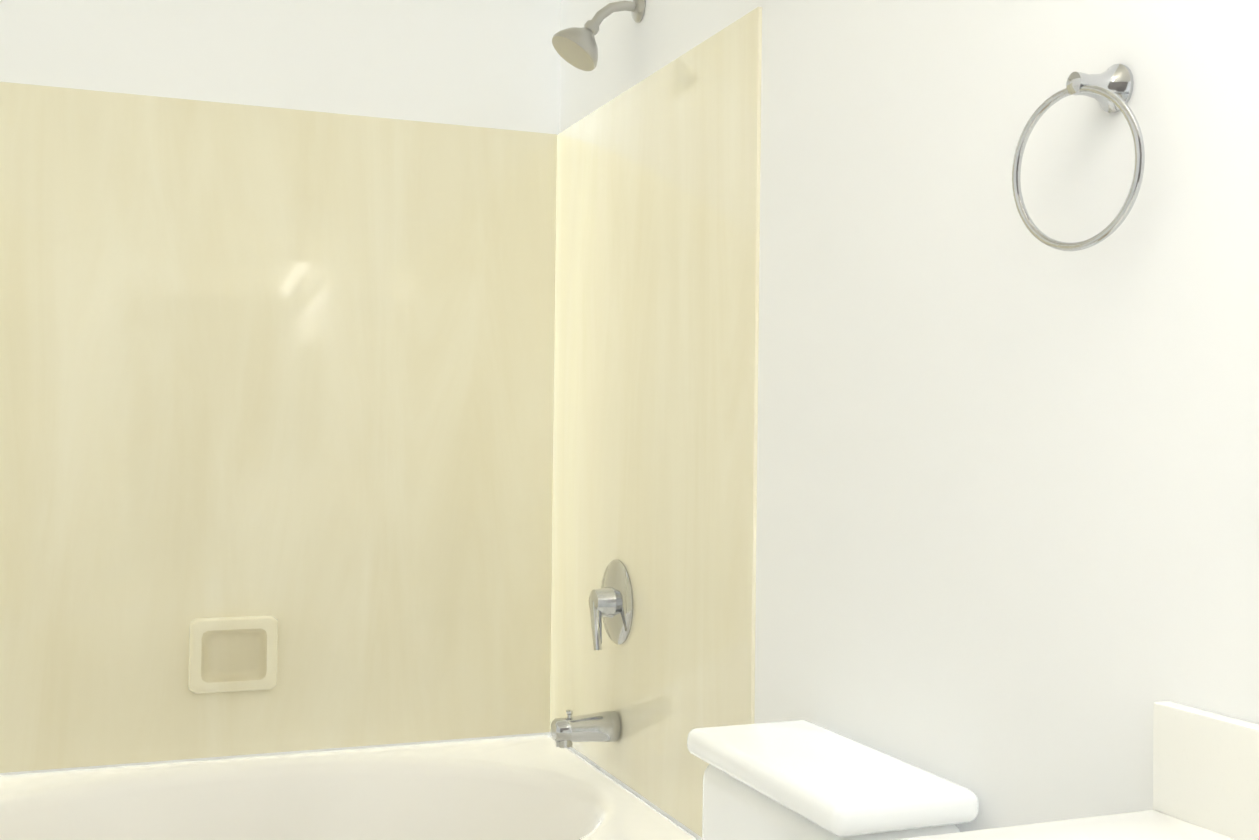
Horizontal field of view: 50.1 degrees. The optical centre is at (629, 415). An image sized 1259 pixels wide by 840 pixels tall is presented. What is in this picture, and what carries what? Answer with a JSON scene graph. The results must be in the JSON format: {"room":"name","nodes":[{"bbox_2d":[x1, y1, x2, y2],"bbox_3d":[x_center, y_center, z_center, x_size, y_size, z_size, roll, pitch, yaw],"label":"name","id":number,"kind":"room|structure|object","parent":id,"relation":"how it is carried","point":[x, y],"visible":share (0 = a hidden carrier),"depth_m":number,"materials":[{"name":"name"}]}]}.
{"room":"bathroom","nodes":[
{"label":"bathroom","id":0,"kind":"room"},
{"bbox_2d":[0,0,560,775],"bbox_3d":[-0.912,0.063,3.156,1.520,2.440,0.100,1,-1,-21],"label":"wall","id":1,"kind":"structure","parent":0,"point":[480,62],"depth_m":3.17,"materials":[{"name":"white paint"}]},
{"bbox_2d":[0,82,556,772],"bbox_3d":[-0.892,0.032,3.106,1.504,1.499,0.008,1,-1,-21],"label":"wall","id":2,"kind":"structure","parent":1,"relation":"attached to","point":[290,372],"depth_m":3.12,"materials":[{"name":"stone"}]},
{"bbox_2d":[188,615,277,693],"bbox_3d":[-0.905,0.547,3.083,0.196,0.170,0.020,1,-1,-21],"label":"soap dish","id":3,"kind":"object","parent":2,"relation":"attached to","point":[229,654],"visible":1,"depth_m":3.08,"materials":[{"name":"ceramic"}]},
{"bbox_2d":[559,0,1258,839],"bbox_3d":[0.531,0.065,1.682,0.100,2.440,3.895,1,-1,-21],"label":"wall","id":4,"kind":"structure","parent":0,"point":[1007,516],"depth_m":1.71,"materials":[{"name":"white paint"}]},
{"bbox_2d":[552,0,645,70],"bbox_3d":[-0.069,-0.818,2.850,0.194,0.178,0.110,1,-1,-21],"label":"shower head","id":5,"kind":"object","parent":4,"relation":"attached to","point":[576,47],"visible":1,"depth_m":2.83},
{"bbox_2d":[550,7,761,836],"bbox_3d":[0.015,0.040,2.860,0.008,1.499,1.125,1,-1,-21],"label":"wall","id":6,"kind":"structure","parent":4,"relation":"attached to","point":[655,422],"depth_m":2.71,"materials":[{"name":"stone"}]},
{"bbox_2d":[551,710,620,747],"bbox_3d":[-0.096,0.672,2.907,0.144,0.078,0.066,1,-1,-21],"label":"tub spout","id":7,"kind":"object","parent":6,"relation":"attached to","point":[569,729],"visible":1,"depth_m":2.89,"materials":[{"name":"silver metal"}]},
{"bbox_2d":[589,560,632,649],"bbox_3d":[-0.059,0.408,2.923,0.072,0.189,0.184,1,-1,-21],"label":"shower valve","id":8,"kind":"object","parent":6,"relation":"attached to","point":[611,602],"visible":1,"depth_m":2.89,"materials":[{"name":"silver metal"}]},
{"bbox_2d":[1012,64,1144,250],"bbox_3d":[0.512,-0.290,1.508,0.071,0.212,0.181,1,-1,-21],"label":"towel ring","id":9,"kind":"object","parent":4,"relation":"attached to","point":[1110,89],"visible":1,"depth_m":1.49,"materials":[{"name":"silver metal"}]},
{"bbox_3d":[-0.238,1.324,1.375,1.720,0.100,3.895,1,-1,-21],"label":"floor","id":10,"kind":"structure","parent":0,"visible":0},
{"bbox_2d":[0,735,697,839],"bbox_3d":[-0.702,1.030,2.579,1.514,0.500,1.112,1,-1,-21],"label":"bathtub","id":11,"kind":"object","parent":10,"relation":"on","point":[540,787],"visible":1,"depth_m":3.01,"materials":[{"name":"white ceramic"}]},
{"bbox_2d":[687,720,977,839],"bbox_3d":[-0.004,0.876,1.778,0.784,0.808,0.460,1,-1,-21],"label":"toilet","id":12,"kind":"object","parent":10,"relation":"on","point":[797,780],"visible":1,"depth_m":1.81,"materials":[{"name":"white ceramic"}]},
{"bbox_2d":[898,701,1258,839],"bbox_3d":[0.582,0.785,0.592,0.570,0.982,1.555,1,-1,-21],"label":"bathroom vanity","id":13,"kind":"object","parent":10,"relation":"on","point":[1205,775],"visible":1,"depth_m":1.34,"materials":[{"name":"white paint"}]}
]}

